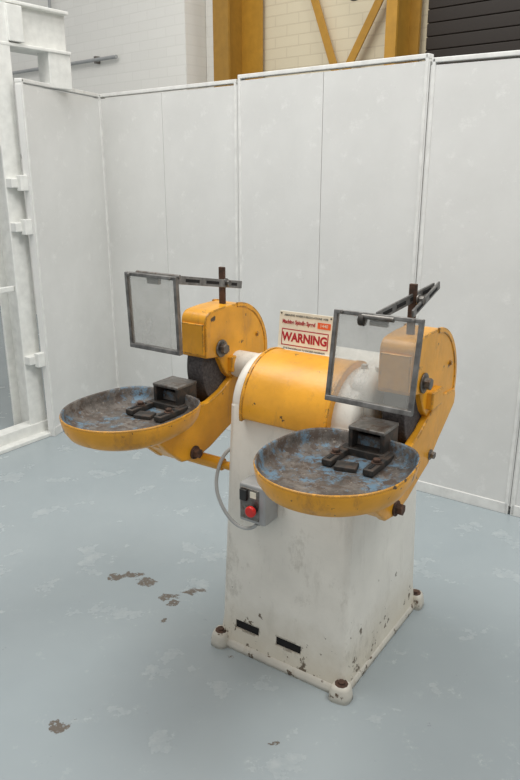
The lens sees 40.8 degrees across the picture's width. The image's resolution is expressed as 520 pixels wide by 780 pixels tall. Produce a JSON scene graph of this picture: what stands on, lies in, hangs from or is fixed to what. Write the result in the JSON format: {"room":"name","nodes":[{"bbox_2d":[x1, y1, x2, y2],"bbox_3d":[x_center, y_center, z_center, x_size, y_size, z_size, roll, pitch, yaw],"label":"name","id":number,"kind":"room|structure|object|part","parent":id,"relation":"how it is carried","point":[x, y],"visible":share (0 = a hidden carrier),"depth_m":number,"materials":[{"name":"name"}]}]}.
{"room":"industrial workshop","nodes":[
{"label":"industrial workshop","id":0,"kind":"room"},
{"bbox_2d":[10,0,206,313],"bbox_3d":[-2.978,-3.032,7.905,6.540,4.200,0.258,15,23,39],"label":"wall","id":1,"kind":"structure","parent":0,"point":[156,43],"depth_m":6.04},
{"bbox_2d":[12,0,117,74],"bbox_3d":[-2.456,-3.556,7.042,3.200,0.880,0.056,15,23,39],"label":"pipe","id":2,"kind":"object","parent":1,"relation":"attached to","point":[96,59],"depth_m":6.43,"materials":[{"name":"grey metal"}]},
{"bbox_2d":[205,0,213,87],"bbox_3d":[-0.337,-2.382,5.857,0.255,4.200,0.028,15,23,39],"label":"wall recess","id":3,"kind":"structure","parent":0,"point":[209,6],"depth_m":5.75,"materials":[{"name":"beige paint"}]},
{"bbox_2d":[0,307,519,779],"bbox_3d":[0.000,0.363,4.312,18.000,0.100,16.000,0,18,0],"label":"floor","id":4,"kind":"structure","parent":0,"point":[113,563],"depth_m":2.44,"materials":[{"name":"grey paint"}]},
{"bbox_2d":[15,79,55,431],"bbox_3d":[-1.299,-0.695,4.076,0.045,2.058,0.016,5,18,14],"label":"stile","id":5,"kind":"object","parent":4,"relation":"on","point":[21,83],"visible":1,"depth_m":4.02,"materials":[{"name":"paint"}]},
{"bbox_2d":[14,78,99,96],"bbox_3d":[-1.184,-1.795,4.170,0.045,0.020,0.895,5,18,14],"label":"rail","id":6,"kind":"object","parent":5,"relation":"attached to","point":[25,81],"visible":0.94,"depth_m":4.02,"materials":[{"name":"metal"}]},
{"bbox_2d":[0,0,72,454],"bbox_3d":[-1.864,-0.908,4.020,0.965,2.500,1.500,12,21,33],"label":"frame","id":7,"kind":"object","parent":4,"relation":"on","point":[25,28],"visible":0.88,"depth_m":4.05,"materials":[{"name":"white paint"}]},
{"bbox_3d":[-1.661,-0.497,3.783,0.030,0.030,0.860,12,21,33],"label":"rail","id":8,"kind":"part","parent":7,"relation":"part of","materials":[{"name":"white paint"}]},
{"bbox_2d":[48,424,61,435],"bbox_3d":[-1.184,0.133,4.781,0.045,0.056,0.895,5,18,14],"label":"frame","id":9,"kind":"object","parent":4,"relation":"on","point":[58,428],"visible":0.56,"depth_m":4.38,"materials":[{"name":"paint"}]},
{"bbox_2d":[15,84,116,429],"bbox_3d":[-1.184,-0.828,4.477,0.036,1.988,0.904,5,18,14],"label":"partition panel","id":10,"kind":"object","parent":9,"relation":"on","point":[64,133],"visible":0.84,"depth_m":4.37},
{"bbox_2d":[93,96,118,387],"bbox_3d":[-1.038,-0.956,4.900,0.016,2.058,0.045,15,23,39],"label":"stile","id":11,"kind":"object","parent":4,"relation":"on","point":[100,97],"visible":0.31,"depth_m":4.83,"materials":[{"name":"paint"}]},
{"bbox_2d":[100,79,237,97],"bbox_3d":[-0.581,-1.807,4.207,1.238,0.020,0.046,15,23,39],"label":"rail","id":12,"kind":"object","parent":11,"relation":"attached to","point":[224,82],"visible":0.81,"depth_m":4.13,"materials":[{"name":"metal"}]},
{"bbox_2d":[234,83,237,301],"bbox_3d":[-0.124,-0.713,4.131,0.016,2.058,0.045,15,23,39],"label":"stile","id":13,"kind":"object","parent":4,"relation":"on","point":[235,84],"visible":0.31,"depth_m":3.97,"materials":[{"name":"paint"}]},
{"bbox_2d":[238,75,244,301],"bbox_3d":[-0.100,-0.716,4.108,0.016,2.078,0.045,15,23,39],"label":"stile","id":14,"kind":"object","parent":4,"relation":"on","point":[239,79],"visible":0.31,"depth_m":3.94,"materials":[{"name":"paint"}]},
{"bbox_2d":[238,53,433,78],"bbox_3d":[0.325,-1.586,3.444,1.146,0.020,0.046,15,23,39],"label":"rail","id":15,"kind":"object","parent":14,"relation":"attached to","point":[418,57],"visible":0.91,"depth_m":3.37,"materials":[{"name":"metal"}]},
{"bbox_2d":[59,267,456,705],"bbox_3d":[0.065,0.275,2.281,1.109,1.298,1.040,12,21,32],"label":"grinder","id":16,"kind":"object","parent":4,"relation":"on","point":[331,445],"visible":1,"depth_m":2.19,"materials":[{"name":"beige paint"}]},
{"bbox_2d":[59,375,237,470],"bbox_3d":[-0.290,0.106,2.349,0.633,0.312,0.753,0,18,0],"label":"tray","id":17,"kind":"object","parent":16,"relation":"on","point":[178,418],"depth_m":2.26,"materials":[{"name":"yellow paint"}]},
{"bbox_3d":[-0.221,-0.169,2.312,0.092,0.105,0.008,12,21,32],"label":"guard plate","id":18,"kind":"part","parent":16,"relation":"part of","materials":[{"name":"yellow paint"}]},
{"bbox_2d":[190,446,199,458],"bbox_3d":[-0.215,0.207,2.324,0.006,0.046,0.046,12,21,32],"label":"washer","id":19,"kind":"object","parent":16,"relation":"in","point":[194,450],"depth_m":2.31,"materials":[{"name":"metal"}]},
{"bbox_3d":[-0.156,-0.350,2.279,0.006,0.026,0.393,9,10,26],"label":"shield arm","id":20,"kind":"part","parent":16,"relation":"part of"},
{"bbox_3d":[-0.128,-0.345,2.378,0.022,0.145,0.012,12,21,32],"label":"shield post","id":21,"kind":"part","parent":16,"relation":"part of","materials":[{"name":"metal"}]},
{"bbox_2d":[239,475,276,525],"bbox_3d":[-0.005,0.349,2.192,0.119,0.130,0.127,0,18,0],"label":"switch","id":22,"kind":"object","parent":16,"relation":"attached to","point":[256,507],"depth_m":2.16,"materials":[{"name":"grey plastic"}]},
{"bbox_3d":[0.148,-0.177,2.311,0.204,0.152,0.004,12,15,32],"label":"sign plate","id":23,"kind":"part","parent":16,"relation":"part of","materials":[{"name":"beige metal"}]},
{"bbox_2d":[253,388,454,520],"bbox_3d":[0.302,0.208,1.961,0.637,0.273,0.755,0,18,0],"label":"tray","id":24,"kind":"object","parent":16,"relation":"on","point":[315,456],"depth_m":1.91,"materials":[{"name":"yellow paint"}]},
{"bbox_3d":[0.265,-0.182,1.810,0.016,0.032,0.032,12,21,32],"label":"shield knob","id":25,"kind":"part","parent":16,"relation":"part of","materials":[{"name":"metal"}]},
{"bbox_3d":[0.373,-0.048,1.930,0.092,0.105,0.008,12,21,32],"label":"guard plate","id":26,"kind":"part","parent":16,"relation":"part of","materials":[{"name":"yellow paint"}]},
{"bbox_2d":[392,500,400,516],"bbox_3d":[0.378,0.328,1.942,0.006,0.046,0.046,12,21,32],"label":"washer","id":27,"kind":"object","parent":16,"relation":"in","point":[396,507],"depth_m":1.93,"materials":[{"name":"metal"}]},
{"bbox_3d":[0.400,-0.242,1.904,0.006,0.026,0.333,13,28,36],"label":"shield arm","id":28,"kind":"part","parent":16,"relation":"part of"},
{"bbox_3d":[0.421,-0.217,1.941,0.022,0.155,0.012,12,21,32],"label":"shield post","id":29,"kind":"part","parent":16,"relation":"part of","materials":[{"name":"metal"}]},
{"bbox_2d":[212,0,421,86],"bbox_3d":[0.317,-2.153,5.133,1.730,4.200,0.242,15,23,39],"label":"frame","id":30,"kind":"object","parent":4,"relation":"on","point":[237,24],"visible":0.14,"depth_m":5.32,"materials":[{"name":"paint"}]},
{"bbox_2d":[411,54,431,283],"bbox_3d":[0.749,-0.492,3.403,0.016,2.078,0.045,15,23,39],"label":"stile","id":31,"kind":"object","parent":4,"relation":"on","point":[427,60],"visible":0.38,"depth_m":3.21,"materials":[{"name":"paint"}]},
{"bbox_2d":[415,58,438,324],"bbox_3d":[0.774,-0.476,3.387,0.016,2.058,0.045,12,21,33],"label":"stile","id":32,"kind":"object","parent":4,"relation":"on","point":[434,64],"visible":0.24,"depth_m":3.20,"materials":[{"name":"paint"}]},
{"bbox_2d":[432,50,519,62],"bbox_3d":[0.988,-1.404,2.937,0.542,0.020,0.045,12,21,33],"label":"rail","id":33,"kind":"object","parent":32,"relation":"attached to","point":[515,53],"visible":0.84,"depth_m":2.96,"materials":[{"name":"metal"}]},
{"bbox_2d":[416,480,509,513],"bbox_3d":[0.988,0.524,3.548,0.542,0.056,0.045,12,21,33],"label":"frame","id":34,"kind":"object","parent":4,"relation":"on","point":[460,496],"visible":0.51,"depth_m":3.50,"materials":[{"name":"paint"}]},
{"bbox_2d":[416,58,519,505],"bbox_3d":[0.988,-0.437,3.243,0.551,1.988,0.036,12,21,33],"label":"partition panel","id":35,"kind":"object","parent":34,"relation":"on","point":[471,245],"visible":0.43,"depth_m":3.19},
{"bbox_2d":[504,377,519,512],"bbox_3d":[1.202,-0.386,3.103,0.016,2.058,0.045,12,21,33],"label":"stile","id":36,"kind":"object","parent":4,"relation":"on","point":[518,394],"visible":0.78,"depth_m":3.29,"materials":[{"name":"paint"}]},
{"bbox_2d":[510,505,519,516],"bbox_3d":[1.532,0.637,3.189,0.758,0.056,0.045,12,21,33],"label":"frame","id":37,"kind":"object","parent":4,"relation":"on","point":[516,512],"visible":0.57,"depth_m":3.36,"materials":[{"name":"paint"}]},
{"bbox_2d":[510,427,519,506],"bbox_3d":[1.532,-0.323,2.885,0.767,1.988,0.036,12,21,33],"label":"partition panel","id":38,"kind":"object","parent":37,"relation":"on","point":[517,502],"visible":0.59,"depth_m":3.33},
{"bbox_2d":[511,438,519,512],"bbox_3d":[1.228,-0.381,3.085,0.016,2.058,0.045,12,21,33],"label":"stile","id":39,"kind":"object","parent":4,"relation":"on","point":[518,455],"visible":0.65,"depth_m":3.32,"materials":[{"name":"paint"}]},
{"label":"frame","id":40,"kind":"object","parent":4,"relation":"on","visible":0},
{"bbox_2d":[100,93,172,386],"bbox_3d":[-0.816,-0.903,4.711,0.623,1.988,0.036,15,23,39],"label":"partition panel","id":41,"kind":"object","parent":40,"relation":"on","point":[132,126],"visible":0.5,"depth_m":4.63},
{"bbox_2d":[161,85,238,378],"bbox_3d":[-0.346,-0.778,4.317,0.623,1.988,0.036,15,23,39],"label":"partition panel","id":42,"kind":"object","parent":40,"relation":"on","point":[198,124],"visible":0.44,"depth_m":4.17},
{"bbox_3d":[0.325,0.361,4.062,1.146,0.056,0.045,15,23,39],"label":"frame","id":43,"kind":"object","parent":4,"relation":"on","visible":0},
{"bbox_2d":[237,72,323,348],"bbox_3d":[0.106,-0.667,3.935,0.577,2.008,0.036,15,23,39],"label":"partition panel","id":44,"kind":"object","parent":43,"relation":"on","point":[282,116],"visible":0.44,"depth_m":3.78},
{"bbox_2d":[318,61,431,351],"bbox_3d":[0.543,-0.552,3.572,0.577,2.008,0.036,15,23,39],"label":"partition panel","id":45,"kind":"object","parent":43,"relation":"on","point":[372,116],"visible":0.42,"depth_m":3.43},
{"bbox_2d":[263,0,428,77],"bbox_3d":[-0.919,-2.582,6.487,11.600,4.200,0.200,15,23,39],"label":"wall","id":46,"kind":"structure","parent":0,"point":[292,38],"depth_m":5.13,"materials":[{"name":"beige brick"}]},
{"bbox_2d":[425,0,519,64],"bbox_3d":[2.189,-1.699,3.738,2.920,4.158,0.030,15,23,39],"label":"roller shutter","id":47,"kind":"object","parent":46,"relation":"attached to","point":[455,27],"visible":0.15,"depth_m":4.34,"materials":[{"name":"black metal"}]}
]}

